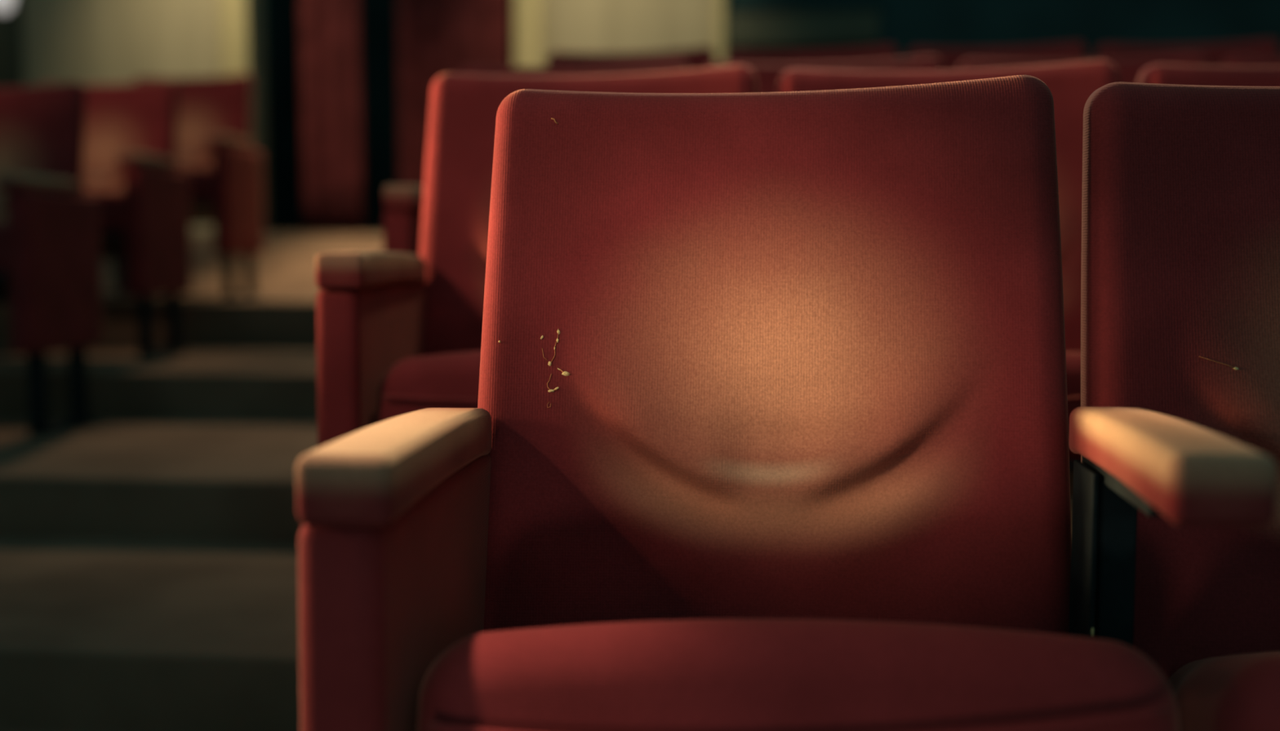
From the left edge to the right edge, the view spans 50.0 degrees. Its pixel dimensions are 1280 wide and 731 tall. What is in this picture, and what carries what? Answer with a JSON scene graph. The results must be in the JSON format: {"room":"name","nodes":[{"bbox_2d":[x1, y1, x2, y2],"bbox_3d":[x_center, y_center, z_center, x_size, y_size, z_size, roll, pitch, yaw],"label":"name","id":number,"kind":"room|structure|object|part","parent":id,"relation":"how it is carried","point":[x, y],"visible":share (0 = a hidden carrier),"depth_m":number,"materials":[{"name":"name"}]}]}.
{"room":"theater auditorium","nodes":[
{"label":"theater auditorium","id":0,"kind":"room"},
{"bbox_2d":[0,0,24,87],"bbox_3d":[-3.997,-1.322,3.426,0.230,3.800,8.600,0,5,6],"label":"wall","id":1,"kind":"structure","parent":0,"point":[11,64],"depth_m":7.56,"materials":[{"name":"grey paint"}]},
{"bbox_2d":[0,0,14,14],"bbox_3d":[-3.388,-1.962,7.244,0.202,0.215,0.170,0,5,6],"label":"wall lamp","id":2,"kind":"object","parent":1,"relation":"attached to","point":[6,6],"visible":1,"depth_m":7.22,"materials":[{"name":"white glass"}]},
{"bbox_2d":[21,0,268,233],"bbox_3d":[-2.894,-1.932,7.700,1.550,3.300,0.200,0,5,6],"label":"wall","id":3,"kind":"structure","parent":0,"point":[83,42],"depth_m":7.61,"materials":[{"name":"beige paint"}]},
{"bbox_2d":[220,0,253,142],"bbox_3d":[-2.210,-2.065,7.492,0.150,2.900,0.060,0,5,6],"label":"trim","id":4,"kind":"structure","parent":3,"relation":"attached to","point":[235,14],"depth_m":7.49,"materials":[{"name":"beige paint"}]},
{"bbox_2d":[263,0,287,232],"bbox_3d":[-2.643,-2.014,8.676,0.150,3.300,1.800,0,5,6],"label":"wall","id":5,"kind":"structure","parent":0,"point":[273,9],"depth_m":9.41,"materials":[{"name":"black paint"}]},
{"bbox_2d":[282,0,514,232],"bbox_3d":[-1.223,-2.086,9.533,2.800,3.300,0.200,0,5,6],"label":"door frame","id":6,"kind":"structure","parent":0,"point":[379,18],"depth_m":9.53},
{"bbox_2d":[0,232,1072,730],"bbox_3d":[-0.021,0.040,4.242,7.700,0.990,10.800,0,5,6],"label":"floor","id":7,"kind":"structure","parent":0,"point":[149,549],"depth_m":3.06,"materials":[{"name":"carpet"}]},
{"bbox_2d":[0,81,102,435],"bbox_3d":[-1.926,-0.328,3.957,0.658,1.010,0.534,0,5,6],"label":"seat","id":8,"kind":"object","parent":7,"relation":"on","point":[51,269],"visible":1,"depth_m":3.92,"materials":[{"name":"red fabric"}]},
{"bbox_3d":[-1.927,-0.294,3.897,0.530,0.219,0.336,0,5,6],"label":"seat","id":9,"kind":"part","parent":8,"relation":"part of","materials":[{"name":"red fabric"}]},
{"bbox_3d":[-1.661,0.074,3.788,0.034,0.237,0.050,0,5,6],"label":"leg","id":10,"kind":"part","parent":8,"relation":"part of","materials":[{"name":"metal"}]},
{"bbox_3d":[-1.662,-0.501,3.832,0.065,0.054,0.365,0,5,6],"label":"armrest","id":11,"kind":"part","parent":8,"relation":"part of","materials":[{"name":"fabric"}]},
{"bbox_3d":[-1.924,-0.571,4.093,0.540,0.548,0.188,0,5,6],"label":"backrest","id":12,"kind":"part","parent":8,"relation":"part of","materials":[{"name":"red fabric"}]},
{"bbox_3d":[-1.648,-0.266,3.884,0.064,0.440,0.410,0,5,6],"label":"panel","id":13,"kind":"part","parent":8,"relation":"part of","materials":[{"name":"red fabric"}]},
{"bbox_3d":[-1.648,0.175,3.926,0.070,0.012,0.260,0,5,6],"label":"foot plate","id":14,"kind":"part","parent":8,"relation":"part of","materials":[{"name":"metal"}]},
{"bbox_3d":[-1.639,0.056,4.006,0.034,0.237,0.050,0,5,6],"label":"leg","id":15,"kind":"part","parent":8,"relation":"part of","materials":[{"name":"metal"}]},
{"bbox_2d":[0,80,191,358],"bbox_3d":[-1.968,-0.540,4.902,0.658,0.994,0.534,0,5,6],"label":"seat","id":16,"kind":"object","parent":7,"relation":"on","point":[130,164],"visible":0.62,"depth_m":4.92,"materials":[{"name":"red fabric"}]},
{"bbox_3d":[-2.258,-0.049,4.928,0.070,0.012,0.260,0,5,6],"label":"foot plate","id":17,"kind":"part","parent":16,"relation":"part of","materials":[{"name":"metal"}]},
{"bbox_3d":[-1.970,-0.498,4.842,0.530,0.219,0.336,0,5,6],"label":"seat","id":18,"kind":"part","parent":16,"relation":"part of","materials":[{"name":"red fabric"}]},
{"bbox_3d":[-1.967,-0.775,5.039,0.540,0.548,0.188,0,5,6],"label":"backrest","id":19,"kind":"part","parent":16,"relation":"part of","materials":[{"name":"red fabric"}]},
{"bbox_3d":[-1.704,-0.138,4.733,0.034,0.221,0.050,0,5,6],"label":"leg","id":20,"kind":"part","parent":16,"relation":"part of","materials":[{"name":"metal"}]},
{"bbox_3d":[-1.704,-0.705,4.777,0.065,0.054,0.365,0,5,6],"label":"armrest","id":21,"kind":"part","parent":16,"relation":"part of","materials":[{"name":"fabric"}]},
{"bbox_3d":[-1.691,-0.469,4.830,0.064,0.440,0.410,0,5,6],"label":"panel","id":22,"kind":"part","parent":16,"relation":"part of","materials":[{"name":"red fabric"}]},
{"bbox_3d":[-1.690,-0.044,4.870,0.070,0.012,0.260,0,5,6],"label":"foot plate","id":23,"kind":"part","parent":16,"relation":"part of","materials":[{"name":"metal"}]},
{"bbox_3d":[-1.681,-0.156,4.951,0.034,0.221,0.050,0,5,6],"label":"leg","id":24,"kind":"part","parent":16,"relation":"part of","materials":[{"name":"metal"}]},
{"bbox_2d":[101,74,263,298],"bbox_3d":[-1.962,-0.776,5.840,0.658,0.963,0.534,0,5,6],"label":"seat","id":25,"kind":"object","parent":7,"relation":"on","point":[214,146],"visible":0.59,"depth_m":5.87,"materials":[{"name":"red fabric"}]},
{"bbox_3d":[-2.251,-0.301,5.865,0.070,0.012,0.260,0,5,6],"label":"foot plate","id":26,"kind":"part","parent":25,"relation":"part of","materials":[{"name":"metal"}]},
{"bbox_3d":[-2.242,-0.342,5.946,0.034,0.080,0.050,0,5,6],"label":"leg","id":27,"kind":"part","parent":25,"relation":"part of","materials":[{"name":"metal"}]},
{"bbox_3d":[-2.236,-0.640,5.920,0.030,0.560,0.055,0,5,6],"label":"support post","id":28,"kind":"part","parent":25,"relation":"part of","materials":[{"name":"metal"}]},
{"bbox_3d":[-1.960,-0.996,5.978,0.540,0.548,0.188,0,5,6],"label":"backrest","id":29,"kind":"part","parent":25,"relation":"part of","materials":[{"name":"red fabric"}]},
{"bbox_3d":[-1.962,-0.719,5.781,0.530,0.219,0.336,0,5,6],"label":"seat","id":30,"kind":"part","parent":25,"relation":"part of","materials":[{"name":"red fabric"}]},
{"bbox_3d":[-1.697,-0.374,5.670,0.034,0.190,0.050,0,5,6],"label":"leg","id":31,"kind":"part","parent":25,"relation":"part of","materials":[{"name":"metal"}]},
{"bbox_3d":[-1.697,-0.925,5.716,0.065,0.054,0.365,0,5,6],"label":"armrest","id":32,"kind":"part","parent":25,"relation":"part of","materials":[{"name":"fabric"}]},
{"bbox_3d":[-1.684,-0.690,5.769,0.064,0.440,0.410,0,5,6],"label":"panel","id":33,"kind":"part","parent":25,"relation":"part of","materials":[{"name":"red fabric"}]},
{"bbox_3d":[-1.683,-0.296,5.807,0.070,0.012,0.260,0,5,6],"label":"foot plate","id":34,"kind":"part","parent":25,"relation":"part of","materials":[{"name":"metal"}]},
{"bbox_3d":[-1.674,-0.392,5.889,0.034,0.190,0.050,0,5,6],"label":"leg","id":35,"kind":"part","parent":25,"relation":"part of","materials":[{"name":"metal"}]},
{"bbox_2d":[382,58,688,256],"bbox_3d":[-0.187,-0.202,2.908,0.600,0.932,0.523,0,5,6],"label":"seat","id":36,"kind":"object","parent":7,"relation":"on","point":[402,203],"visible":0.09,"depth_m":2.71,"materials":[{"name":"red fabric"}]},
{"bbox_3d":[-0.456,-0.105,2.898,0.064,0.440,0.410,0,5,6],"label":"panel","id":37,"kind":"part","parent":36,"relation":"part of","materials":[{"name":"red fabric"}]},
{"bbox_3d":[-0.450,-0.340,2.844,0.065,0.054,0.365,0,5,6],"label":"armrest","id":38,"kind":"part","parent":36,"relation":"part of","materials":[{"name":"fabric"}]},
{"bbox_3d":[-0.155,-0.406,3.048,0.540,0.548,0.188,0,5,6],"label":"backrest","id":39,"kind":"part","parent":36,"relation":"part of","materials":[{"name":"red fabric"}]},
{"bbox_2d":[315,64,757,448],"bbox_3d":[-0.111,0.003,2.030,0.600,0.932,0.523,0,5,6],"label":"seat","id":40,"kind":"object","parent":7,"relation":"on","point":[398,334],"visible":0.28,"depth_m":2.13,"materials":[{"name":"red fabric"}]},
{"bbox_3d":[-0.374,-0.136,1.965,0.065,0.054,0.365,0,5,6],"label":"armrest","id":41,"kind":"part","parent":40,"relation":"part of","materials":[{"name":"fabric"}]},
{"bbox_3d":[-0.381,0.099,2.019,0.064,0.440,0.410,0,5,6],"label":"panel","id":42,"kind":"part","parent":40,"relation":"part of","materials":[{"name":"red fabric"}]},
{"bbox_3d":[-0.082,0.075,1.973,0.530,0.219,0.336,0,5,6],"label":"seat","id":43,"kind":"part","parent":40,"relation":"part of","materials":[{"name":"red fabric"}]},
{"bbox_3d":[-0.079,-0.202,2.170,0.540,0.548,0.188,0,5,6],"label":"backrest","id":44,"kind":"part","parent":40,"relation":"part of","materials":[{"name":"red fabric"}]},
{"bbox_2d":[546,46,715,69],"bbox_3d":[-0.065,-0.501,4.081,0.600,0.932,0.523,0,5,6],"label":"seat","id":45,"kind":"object","parent":7,"relation":"on","point":[700,57],"visible":0.08,"depth_m":4.23,"materials":[{"name":"red fabric"}]},
{"bbox_2d":[295,75,1179,730],"bbox_3d":[0.087,0.208,1.139,0.600,0.932,0.523,0,5,6],"label":"seat","id":46,"kind":"object","parent":7,"relation":"on","point":[767,430],"visible":1,"depth_m":1.23,"materials":[{"name":"red fabric"}]},
{"bbox_3d":[-0.176,0.069,1.075,0.065,0.054,0.365,0,5,6],"label":"armrest","id":47,"kind":"part","parent":46,"relation":"part of","materials":[{"name":"wood"}]},
{"bbox_3d":[-0.183,0.304,1.129,0.064,0.440,0.410,0,5,6],"label":"panel","id":48,"kind":"part","parent":46,"relation":"part of","materials":[{"name":"red fabric"}]},
{"bbox_3d":[0.119,0.004,1.279,0.540,0.548,0.188,0,5,6],"label":"backrest","id":49,"kind":"part","parent":46,"relation":"part of","materials":[{"name":"red fabric"}]},
{"bbox_3d":[0.116,0.281,1.083,0.530,0.219,0.336,0,5,6],"label":"seat","id":50,"kind":"part","parent":46,"relation":"part of","materials":[{"name":"red fabric"}]},
{"bbox_2d":[724,44,898,63],"bbox_3d":[0.488,-0.496,4.034,0.604,0.933,0.518,0,5,6],"label":"seat","id":51,"kind":"object","parent":7,"relation":"on","point":[887,51],"visible":0.06,"depth_m":4.17,"materials":[{"name":"red fabric"}]},
{"bbox_2d":[705,55,943,92],"bbox_3d":[0.366,-0.197,2.861,0.604,0.933,0.518,0,5,6],"label":"seat","id":52,"kind":"object","parent":7,"relation":"on","point":[767,75],"visible":0.06,"depth_m":3.00,"materials":[{"name":"red fabric"}]},
{"bbox_2d":[776,59,1119,497],"bbox_3d":[0.442,0.007,1.983,0.604,0.933,0.518,0,5,6],"label":"seat","id":53,"kind":"object","parent":7,"relation":"on","point":[1071,84],"visible":0.08,"depth_m":2.08,"materials":[{"name":"red fabric"}]},
{"bbox_3d":[0.471,-0.197,2.114,0.540,0.548,0.188,0,5,6],"label":"backrest","id":54,"kind":"part","parent":53,"relation":"part of","materials":[{"name":"red fabric"}]},
{"bbox_3d":[0.468,0.080,1.917,0.530,0.219,0.336,0,5,6],"label":"seat","id":55,"kind":"part","parent":53,"relation":"part of","materials":[{"name":"red fabric"}]},
{"bbox_2d":[907,41,1086,70],"bbox_3d":[1.039,-0.492,3.978,0.604,0.933,0.518,0,5,6],"label":"seat","id":56,"kind":"object","parent":7,"relation":"on","point":[951,58],"visible":0.07,"depth_m":4.11,"materials":[{"name":"red fabric"}]},
{"bbox_2d":[957,51,1208,82],"bbox_3d":[0.917,-0.192,2.805,0.604,0.933,0.518,0,5,6],"label":"seat","id":57,"kind":"object","parent":7,"relation":"on","point":[1130,68],"visible":0.06,"depth_m":2.94,"materials":[{"name":"red fabric"}]},
{"bbox_2d":[1068,81,1279,730],"bbox_3d":[0.640,0.213,1.092,0.604,0.933,0.518,0,5,6],"label":"seat","id":58,"kind":"object","parent":7,"relation":"on","point":[1175,431],"visible":0.94,"depth_m":1.20,"materials":[{"name":"red fabric"}]},
{"bbox_3d":[0.393,0.364,1.165,0.030,0.560,0.055,0,5,6],"label":"support post","id":59,"kind":"part","parent":58,"relation":"part of","materials":[{"name":"metal"}]},
{"bbox_3d":[0.380,0.066,1.025,0.065,0.051,0.354,0,5,6],"label":"armrest","id":60,"kind":"part","parent":58,"relation":"part of","materials":[{"name":"wood"}]},
{"bbox_3d":[0.666,0.285,1.026,0.530,0.219,0.336,0,5,6],"label":"seat","id":61,"kind":"part","parent":58,"relation":"part of","materials":[{"name":"red fabric"}]},
{"bbox_2d":[1095,38,1279,66],"bbox_3d":[1.590,-0.487,3.922,0.604,0.933,0.518,0,5,6],"label":"seat","id":62,"kind":"object","parent":7,"relation":"on","point":[1215,54],"visible":0.04,"depth_m":4.06,"materials":[{"name":"red fabric"}]},
{"bbox_2d":[1137,63,1279,86],"bbox_3d":[0.993,0.012,1.927,0.604,0.933,0.518,0,5,6],"label":"seat","id":63,"kind":"object","parent":7,"relation":"on","point":[1158,73],"visible":0.04,"depth_m":2.07,"materials":[{"name":"red fabric"}]},
{"bbox_2d":[1220,54,1279,66],"bbox_3d":[1.468,-0.188,2.749,0.604,0.933,0.518,0,5,6],"label":"seat","id":64,"kind":"object","parent":7,"relation":"on","point":[1235,60],"visible":0.06,"depth_m":2.90,"materials":[{"name":"red fabric"}]},
{"bbox_2d":[542,0,1279,66],"bbox_3d":[1.792,-1.892,7.223,4.930,3.300,0.200,0,5,6],"label":"wall","id":65,"kind":"structure","parent":0,"point":[904,24],"depth_m":7.14,"materials":[{"name":"paint"}]},
{"bbox_2d":[513,0,542,66],"bbox_3d":[-0.598,-2.051,7.328,0.150,2.900,0.060,0,5,6],"label":"trim","id":66,"kind":"structure","parent":65,"relation":"attached to","point":[527,14],"depth_m":7.32,"materials":[{"name":"beige paint"}]},
{"bbox_2d":[715,0,725,62],"bbox_3d":[0.426,-2.043,7.224,0.050,2.900,0.050,0,5,6],"label":"trim","id":67,"kind":"structure","parent":65,"relation":"attached to","point":[720,4],"depth_m":7.22,"materials":[{"name":"beige paint"}]},
{"bbox_2d":[725,5,883,50],"bbox_3d":[0.850,-1.771,7.216,0.840,0.220,0.035,0,5,6],"label":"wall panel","id":68,"kind":"object","parent":65,"relation":"attached to","point":[849,29],"visible":0.98,"depth_m":7.20,"materials":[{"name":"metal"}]},
{"bbox_3d":[0.850,-1.671,7.217,0.840,0.020,0.020,0,5,6],"label":"frame","id":69,"kind":"part","parent":68,"relation":"part of","materials":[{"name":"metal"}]},
{"bbox_3d":[0.850,-1.870,7.200,0.840,0.020,0.020,0,5,6],"label":"frame","id":70,"kind":"part","parent":68,"relation":"part of","materials":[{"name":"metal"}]},
{"bbox_3d":[-1.390,-2.851,7.287,1.410,0.028,0.028,0,5,6],"label":"rail","id":71,"kind":"object","parent":65,"relation":"attached to","visible":0},
{"bbox_2d":[298,0,364,231],"bbox_3d":[-1.669,-1.784,7.403,0.370,2.105,0.064,0,5,6],"label":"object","id":72,"kind":"object","parent":71,"relation":"hanging from","point":[331,30],"visible":1,"depth_m":7.43,"materials":[{"name":"red fabric"}]},
{"bbox_2d":[396,0,510,186],"bbox_3d":[-0.997,-1.779,7.337,0.640,2.105,0.068,0,5,6],"label":"door curtain","id":73,"kind":"object","parent":71,"relation":"hanging from","point":[436,38],"visible":0.35,"depth_m":7.35,"materials":[{"name":"red fabric"}]}
]}

